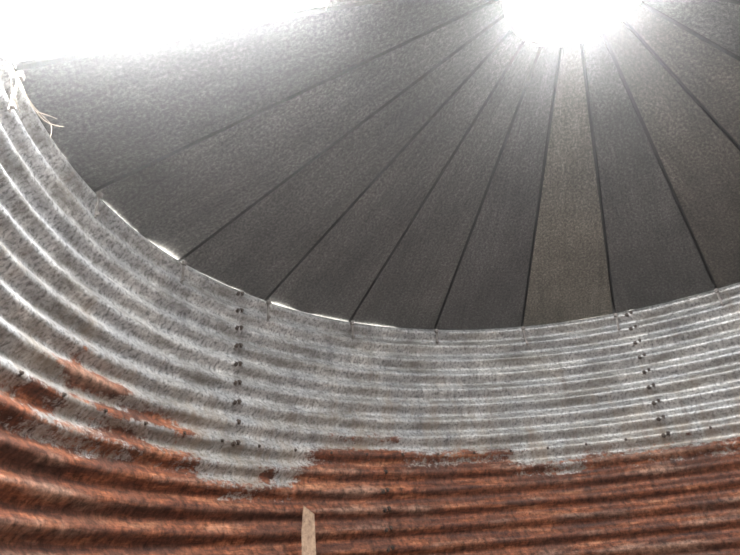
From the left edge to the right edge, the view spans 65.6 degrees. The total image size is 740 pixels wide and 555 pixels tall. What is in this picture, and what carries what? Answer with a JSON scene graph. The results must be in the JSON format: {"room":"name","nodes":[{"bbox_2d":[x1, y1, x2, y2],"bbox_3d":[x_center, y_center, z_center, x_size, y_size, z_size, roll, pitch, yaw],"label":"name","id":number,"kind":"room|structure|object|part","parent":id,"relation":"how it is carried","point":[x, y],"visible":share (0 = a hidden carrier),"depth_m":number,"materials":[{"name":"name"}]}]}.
{"room":"grain silo interior","nodes":[
{"label":"grain silo interior","id":0,"kind":"room"},
{"bbox_2d":[0,39,739,554],"bbox_3d":[1.074,0.700,1.473,4.202,2.927,4.201,-22,-31,30],"label":"wall","id":1,"kind":"structure","parent":0,"point":[151,404],"depth_m":3.15,"materials":[{"name":"metal"}]},
{"bbox_2d":[7,59,62,136],"bbox_3d":[-1.015,-0.524,1.723,0.035,0.140,0.236,-10,-27,10],"label":"vine","id":2,"kind":"object","parent":1,"relation":"attached to","point":[9,62],"visible":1,"depth_m":1.68,"materials":[{"name":"beige plant"}]},
{"bbox_3d":[-1.035,-0.561,1.652,0.009,0.137,0.047,-5,-27,1],"label":"stem","id":3,"kind":"part","parent":2,"relation":"part of","materials":[{"name":"beige plant"}]},
{"bbox_2d":[0,0,739,329],"bbox_3d":[0.933,-0.929,2.305,4.224,0.767,4.224,-20,-31,27],"label":"ceiling","id":4,"kind":"structure","parent":0,"point":[121,112],"depth_m":2.88,"materials":[{"name":"metal"}]},
{"bbox_3d":[-0.543,-0.929,1.734,0.955,0.440,0.619,5,-29,-19],"label":"hatch frame","id":5,"kind":"part","parent":4,"relation":"part of","materials":[{"name":"metal"}]},
{"bbox_2d":[12,0,739,329],"bbox_3d":[0.940,-0.945,2.309,4.207,0.795,4.215,-20,-31,27],"label":"standing seams","id":6,"kind":"object","parent":4,"relation":"attached to","point":[175,35],"visible":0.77,"depth_m":2.73,"materials":[{"name":"metal"}]},
{"bbox_2d":[502,0,641,46],"bbox_3d":[0.902,-1.288,2.488,0.676,0.063,0.676,-20,-31,27],"label":"apex collar","id":7,"kind":"object","parent":4,"relation":"attached to","point":[629,6],"visible":0.98,"depth_m":2.72,"materials":[{"name":"metal"}]},
{"label":"floor","id":8,"kind":"structure","parent":0,"visible":0},
{"bbox_2d":[301,506,315,554],"bbox_3d":[-0.167,1.596,1.787,0.064,1.812,1.534,-1,-27,-7],"label":"wooden board","id":9,"kind":"object","parent":8,"relation":"on","point":[308,520],"visible":1,"depth_m":2.69,"materials":[{"name":"brown wood"}]}
]}

